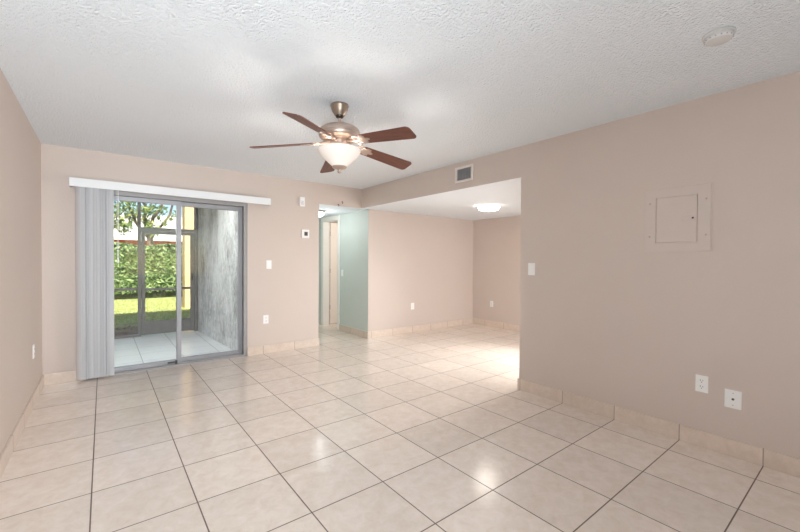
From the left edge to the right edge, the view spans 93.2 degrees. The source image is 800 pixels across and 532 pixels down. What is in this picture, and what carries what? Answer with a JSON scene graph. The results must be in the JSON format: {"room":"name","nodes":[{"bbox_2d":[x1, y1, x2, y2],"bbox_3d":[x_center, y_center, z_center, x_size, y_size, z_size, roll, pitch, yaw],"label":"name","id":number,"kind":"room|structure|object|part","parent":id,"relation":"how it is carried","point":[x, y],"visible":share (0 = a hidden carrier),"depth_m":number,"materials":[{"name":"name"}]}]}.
{"room":"empty living room","nodes":[
{"label":"empty living room","id":0,"kind":"room"},
{"bbox_2d":[0,68,41,454],"bbox_3d":[-1.490,0.043,1.010,0.120,2.447,7.268,0,1,-38],"label":"wall","id":1,"kind":"structure","parent":0,"point":[20,146],"depth_m":2.75,"materials":[{"name":"beige paint"}]},
{"bbox_2d":[0,375,43,478],"bbox_3d":[-1.446,1.210,1.067,0.012,0.112,7.028,0,1,-38],"label":"baseboard","id":2,"kind":"structure","parent":1,"relation":"attached to","point":[10,446],"depth_m":2.71,"materials":[{"name":"beige tile"}]},
{"bbox_2d":[114,330,231,366],"bbox_3d":[-4.616,1.267,4.754,4.600,0.134,2.420,0,1,-38],"label":"floor","id":3,"kind":"structure","parent":0,"point":[147,348],"depth_m":5.55,"materials":[{"name":"tile"}]},
{"bbox_2d":[114,202,197,338],"bbox_3d":[-5.362,-0.049,5.529,4.295,2.466,0.050,0,1,-38],"label":"screen enclosure","id":4,"kind":"object","parent":3,"relation":"on","point":[139,228],"visible":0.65,"depth_m":6.40,"materials":[{"name":"grey metal"}]},
{"bbox_3d":[-5.697,1.163,5.289,3.342,0.045,0.044,0,1,-38],"label":"sill rail","id":5,"kind":"part","parent":4,"relation":"part of","materials":[{"name":"grey metal"}]},
{"bbox_3d":[-5.692,0.390,5.278,3.342,0.040,0.038,0,1,-38],"label":"chair rail","id":6,"kind":"part","parent":4,"relation":"part of","materials":[{"name":"grey metal"}]},
{"bbox_3d":[-4.357,-0.053,6.318,0.046,2.466,0.050,0,1,-38],"label":"post","id":7,"kind":"part","parent":4,"relation":"part of","materials":[{"name":"grey metal"}]},
{"bbox_2d":[141,231,193,334],"bbox_3d":[-4.023,0.282,6.577,0.788,1.752,0.044,0,1,-38],"label":"screen door","id":8,"kind":"structure","parent":4,"relation":"attached to","point":[157,326],"depth_m":6.54,"materials":[{"name":"grey metal"}]},
{"bbox_3d":[-4.036,1.040,6.591,0.673,0.215,0.020,0,1,-38],"label":"kick panel","id":9,"kind":"part","parent":8,"relation":"part of","materials":[{"name":"grey metal"}]},
{"bbox_3d":[-4.023,-0.624,6.570,0.794,0.055,0.040,0,1,-38],"label":"transom rail","id":10,"kind":"part","parent":4,"relation":"part of","materials":[{"name":"grey metal"}]},
{"bbox_3d":[-3.693,-0.056,6.839,0.053,2.466,0.050,0,1,-38],"label":"post","id":11,"kind":"part","parent":4,"relation":"part of","materials":[{"name":"grey metal"}]},
{"bbox_2d":[198,208,237,349],"bbox_3d":[-2.888,-0.024,6.079,0.275,2.700,2.432,0,1,-38],"label":"wall","id":12,"kind":"structure","parent":0,"point":[217,229],"depth_m":5.92,"materials":[{"name":"grey paint"}]},
{"bbox_2d":[41,143,472,374],"bbox_3d":[-1.039,-0.023,5.908,6.638,2.447,0.120,0,1,-38],"label":"wall","id":13,"kind":"structure","parent":0,"point":[425,261],"depth_m":5.35,"materials":[{"name":"beige paint"}]},
{"bbox_2d":[90,190,246,378],"bbox_3d":[-2.726,0.186,4.579,1.665,2.045,0.123,0,1,-38],"label":"door","id":14,"kind":"structure","parent":13,"relation":"in","point":[180,202],"depth_m":4.69,"materials":[{"name":"grey metal"}]},
{"bbox_3d":[-2.997,0.198,4.341,0.845,1.956,0.043,0,1,-38],"label":"sliding panel","id":15,"kind":"part","parent":14,"relation":"part of","materials":[{"name":"clear glass"}]},
{"bbox_3d":[-2.431,0.195,4.854,0.768,1.956,0.043,0,1,-38],"label":"fixed panel","id":16,"kind":"part","parent":14,"relation":"part of","materials":[{"name":"clear glass"}]},
{"bbox_2d":[69,177,270,379],"bbox_3d":[-2.599,0.138,4.542,2.060,2.100,0.104,0,1,-38],"label":"vertical blind","id":17,"kind":"object","parent":13,"relation":"attached to","point":[94,199],"visible":1,"depth_m":4.02,"materials":[{"name":"white plastic"}]},
{"bbox_3d":[-3.094,-0.433,4.146,0.018,0.810,0.017,0,1,-38],"label":"pull cord","id":18,"kind":"part","parent":17,"relation":"part of","materials":[{"name":"white plastic"}]},
{"bbox_2d":[44,318,472,385],"bbox_3d":[-1.090,1.145,5.882,6.494,0.112,0.132,0,1,-38],"label":"baseboard","id":19,"kind":"structure","parent":13,"relation":"attached to","point":[70,376],"depth_m":5.51,"materials":[{"name":"beige tile"}]},
{"bbox_2d":[263,315,268,323],"bbox_3d":[-1.846,0.736,5.206,0.072,0.118,0.009,0,1,-38],"label":"power outlet","id":20,"kind":"object","parent":13,"relation":"attached to","point":[265,317],"visible":1,"depth_m":5.20,"materials":[{"name":"white plastic"}]},
{"bbox_2d":[266,260,271,268],"bbox_3d":[-1.810,-0.019,5.220,0.072,0.118,0.009,0,1,-38],"label":"light switch","id":21,"kind":"object","parent":13,"relation":"attached to","point":[268,262],"visible":1,"depth_m":5.22,"materials":[{"name":"white plastic"}]},
{"bbox_2d":[299,197,304,206],"bbox_3d":[-1.422,-0.931,5.491,0.072,0.136,0.036,0,1,-38],"label":"door chime","id":22,"kind":"object","parent":13,"relation":"attached to","point":[301,199],"visible":1,"depth_m":5.48,"materials":[{"name":"white plastic"}]},
{"bbox_2d":[301,229,308,237],"bbox_3d":[-1.386,-0.471,5.536,0.116,0.124,0.024,0,1,-38],"label":"thermostat","id":23,"kind":"object","parent":13,"relation":"attached to","point":[304,233],"visible":1,"depth_m":5.52,"materials":[{"name":"white plastic"}]},
{"bbox_2d":[329,221,336,307],"bbox_3d":[-1.208,-0.072,9.401,2.590,2.447,0.120,0,1,-38],"label":"wall","id":24,"kind":"structure","parent":0,"point":[335,221],"depth_m":8.97,"materials":[{"name":"beige paint"}]},
{"bbox_2d":[319,209,368,331],"bbox_3d":[-1.092,0.068,7.059,0.120,2.234,1.990,0,1,-38],"label":"wall","id":25,"kind":"structure","parent":0,"point":[353,225],"depth_m":6.61,"materials":[{"name":"green paint"}]},
{"bbox_2d":[321,215,339,329],"bbox_3d":[-1.293,0.115,7.316,0.148,2.130,0.740,0,1,-38],"label":"trim","id":26,"kind":"structure","parent":25,"relation":"attached to","point":[325,222],"depth_m":7.51,"materials":[{"name":"white paint"}]},
{"bbox_2d":[329,223,336,323],"bbox_3d":[-1.170,0.147,7.751,0.585,2.030,0.105,0,1,-38],"label":"door","id":27,"kind":"structure","parent":25,"relation":"in","point":[333,226],"depth_m":7.64,"materials":[{"name":"beige paint"}]},
{"bbox_2d":[339,324,366,337],"bbox_3d":[-0.829,1.137,6.624,0.012,0.112,0.952,0,1,-38],"label":"baseboard","id":28,"kind":"structure","parent":25,"relation":"attached to","point":[358,332],"depth_m":6.59,"materials":[{"name":"beige tile"}]},
{"bbox_2d":[0,323,799,531],"bbox_3d":[0.232,1.293,4.199,6.758,0.120,10.120,0,1,-38],"label":"floor","id":29,"kind":"structure","parent":0,"point":[433,430],"depth_m":2.49,"materials":[{"name":"beige tile"}]},
{"bbox_2d":[0,0,799,188],"bbox_3d":[0.055,-1.237,2.199,4.028,0.100,7.268,0,1,-38],"label":"ceiling","id":30,"kind":"structure","parent":0,"point":[204,83],"depth_m":2.27,"materials":[{"name":"white paint"}]},
{"bbox_2d":[250,101,415,172],"bbox_3d":[-0.411,-0.945,2.845,1.211,0.507,1.264,0,1,-38],"label":"ceiling fan","id":31,"kind":"object","parent":30,"relation":"hanging from","point":[337,149],"visible":1,"depth_m":2.73,"materials":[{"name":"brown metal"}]},
{"bbox_3d":[-0.874,-0.895,2.812,0.460,0.006,0.131,-4,14,-1],"label":"fan blade","id":32,"kind":"part","parent":31,"relation":"part of","materials":[{"name":"brown wood"}]},
{"bbox_3d":[-0.574,-0.900,2.416,0.131,0.006,0.460,16,8,15],"label":"fan blade","id":33,"kind":"part","parent":31,"relation":"part of","materials":[{"name":"brown wood"}]},
{"bbox_3d":[-0.590,-0.878,3.220,0.131,0.006,0.460,-14,-1,-20],"label":"fan blade","id":34,"kind":"part","parent":31,"relation":"part of","materials":[{"name":"brown wood"}]},
{"bbox_3d":[-0.452,-0.805,2.822,0.315,0.134,0.315,0,1,-38],"label":"lamp shade","id":35,"kind":"part","parent":31,"relation":"part of","materials":[{"name":"white glass"}]},
{"bbox_3d":[-0.104,-0.887,2.579,0.460,0.006,0.131,6,-13,35],"label":"fan blade","id":36,"kind":"part","parent":31,"relation":"part of","materials":[{"name":"brown wood"}]},
{"bbox_3d":[-0.114,-0.873,3.076,0.460,0.006,0.131,9,-21,-37],"label":"fan blade","id":37,"kind":"part","parent":31,"relation":"part of","materials":[{"name":"brown wood"}]},
{"bbox_2d":[702,26,736,46],"bbox_3d":[1.610,-1.152,1.910,0.136,0.042,0.136,0,1,-38],"label":"smoke detector","id":38,"kind":"object","parent":30,"relation":"attached to","point":[721,35],"visible":1,"depth_m":1.88,"materials":[{"name":"grey plastic"}]},
{"bbox_2d":[319,177,520,219],"bbox_3d":[1.011,-0.965,5.557,3.840,0.100,6.920,0,1,-38],"label":"ceiling","id":39,"kind":"structure","parent":0,"point":[461,203],"depth_m":5.65,"materials":[{"name":"white paint"}]},
{"bbox_2d":[319,210,325,216],"bbox_3d":[-1.419,-0.886,6.434,0.306,0.114,0.306,0,1,-38],"label":"ceiling light","id":40,"kind":"object","parent":39,"relation":"attached to","point":[321,212],"visible":0.39,"depth_m":6.37,"materials":[{"name":"white glass"}]},
{"bbox_2d":[477,204,499,210],"bbox_3d":[1.345,-0.877,5.731,0.336,0.074,0.336,0,1,-38],"label":"ceiling light","id":41,"kind":"object","parent":39,"relation":"attached to","point":[486,207],"visible":1,"depth_m":5.61,"materials":[{"name":"white glass"}]},
{"bbox_2d":[478,206,498,210],"bbox_3d":[1.345,-0.865,5.731,0.304,0.050,0.304,0,1,-38],"label":"diffuser","id":42,"kind":"object","parent":41,"relation":"attached to","point":[482,208],"depth_m":5.63,"materials":[{"name":"white plastic"}]},
{"bbox_2d":[473,216,520,324],"bbox_3d":[3.082,0.160,5.938,0.120,2.134,4.928,0,1,-38],"label":"wall","id":43,"kind":"structure","parent":0,"point":[496,241],"depth_m":7.35,"materials":[{"name":"beige paint"}]},
{"bbox_2d":[473,318,519,331],"bbox_3d":[3.023,1.171,5.911,0.012,0.112,4.928,0,1,-38],"label":"baseboard","id":44,"kind":"structure","parent":43,"relation":"attached to","point":[475,321],"depth_m":7.34,"materials":[{"name":"beige tile"}]},
{"bbox_2d":[361,71,799,458],"bbox_3d":[1.584,0.029,3.424,0.120,2.447,7.028,0,1,-38],"label":"wall","id":45,"kind":"structure","parent":0,"point":[604,318],"depth_m":2.81,"materials":[{"name":"beige paint"}]},
{"bbox_2d":[455,164,473,183],"bbox_3d":[0.742,-1.068,4.383,0.011,0.184,0.280,0,1,-38],"label":"air vent","id":46,"kind":"object","parent":45,"relation":"in","point":[466,174],"visible":1,"depth_m":4.38,"materials":[{"name":"grey metal"}]},
{"bbox_2d":[528,263,534,274],"bbox_3d":[1.286,0.030,3.699,0.009,0.118,0.072,0,1,-38],"label":"light switch","id":47,"kind":"object","parent":45,"relation":"attached to","point":[531,266],"visible":1,"depth_m":3.69,"materials":[{"name":"white plastic"}]},
{"bbox_2d":[517,378,799,477],"bbox_3d":[2.494,1.219,2.271,0.144,0.112,4.055,0,1,-38],"label":"baseboard","id":48,"kind":"structure","parent":45,"relation":"attached to","point":[790,465],"depth_m":2.75,"materials":[{"name":"beige tile"}]},
{"bbox_2d":[645,183,712,251],"bbox_3d":[2.018,-0.340,2.758,0.018,0.470,0.410,0,1,-38],"label":"breaker panel","id":49,"kind":"object","parent":45,"relation":"attached to","point":[677,219],"visible":1,"depth_m":2.74,"materials":[{"name":"beige paint"}]},
{"bbox_3d":[2.017,-0.340,2.761,0.009,0.329,0.249,0,1,-38],"label":"door","id":50,"kind":"part","parent":49,"relation":"part of","materials":[{"name":"beige paint"}]},
{"bbox_2d":[695,374,707,392],"bbox_3d":[2.114,0.825,2.648,0.009,0.118,0.072,0,1,-38],"label":"power outlet","id":51,"kind":"object","parent":45,"relation":"attached to","point":[701,382],"visible":1,"depth_m":2.65,"materials":[{"name":"white plastic"}]},
{"bbox_2d":[724,388,741,409],"bbox_3d":[2.216,0.887,2.516,0.014,0.122,0.088,0,1,-38],"label":"cable plate","id":52,"kind":"object","parent":45,"relation":"attached to","point":[732,399],"visible":1,"depth_m":2.51,"materials":[{"name":"white plastic"}]},
{"label":"outside","id":53,"kind":"structure","parent":0,"visible":0},
{"bbox_2d":[114,297,189,335],"bbox_3d":[-13.188,1.135,20.044,40.000,0.180,32.220,0,1,-38],"label":"ground","id":54,"kind":"structure","parent":53,"point":[121,323],"depth_m":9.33,"materials":[{"name":"green plant"}]},
{"bbox_2d":[114,323,165,335],"bbox_3d":[-5.290,1.262,7.310,2.366,0.067,2.278,0,1,-38],"label":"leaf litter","id":55,"kind":"object","parent":54,"relation":"on","point":[129,323],"visible":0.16,"depth_m":7.51,"materials":[{"name":"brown plant"}]},
{"bbox_2d":[114,201,175,245],"bbox_3d":[-10.125,-1.805,15.436,4.217,5.931,2.535,0,1,-38],"label":"tree","id":56,"kind":"object","parent":54,"relation":"on","point":[148,209],"visible":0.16,"depth_m":15.23,"materials":[{"name":"green plant"}]},
{"bbox_2d":[114,242,181,299],"bbox_3d":[-8.854,0.130,14.092,13.649,2.053,1.667,0,1,-38],"label":"hedge","id":57,"kind":"object","parent":54,"relation":"on","point":[160,260],"visible":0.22,"depth_m":13.39,"materials":[{"name":"green plant"}]},
{"bbox_2d":[114,213,181,247],"bbox_3d":[-14.927,-0.920,23.866,35.000,3.800,7.000,0,1,-38],"label":"neighbouring house","id":58,"kind":"structure","parent":54,"relation":"on","point":[132,237],"depth_m":20.63,"materials":[{"name":"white paint"}]},
{"bbox_2d":[182,207,193,307],"bbox_3d":[-6.105,-0.645,11.121,0.465,3.720,0.450,0,1,-38],"label":"pillar","id":59,"kind":"structure","parent":54,"relation":"on","point":[187,212],"depth_m":10.87,"materials":[{"name":"yellow paint"}]}
]}

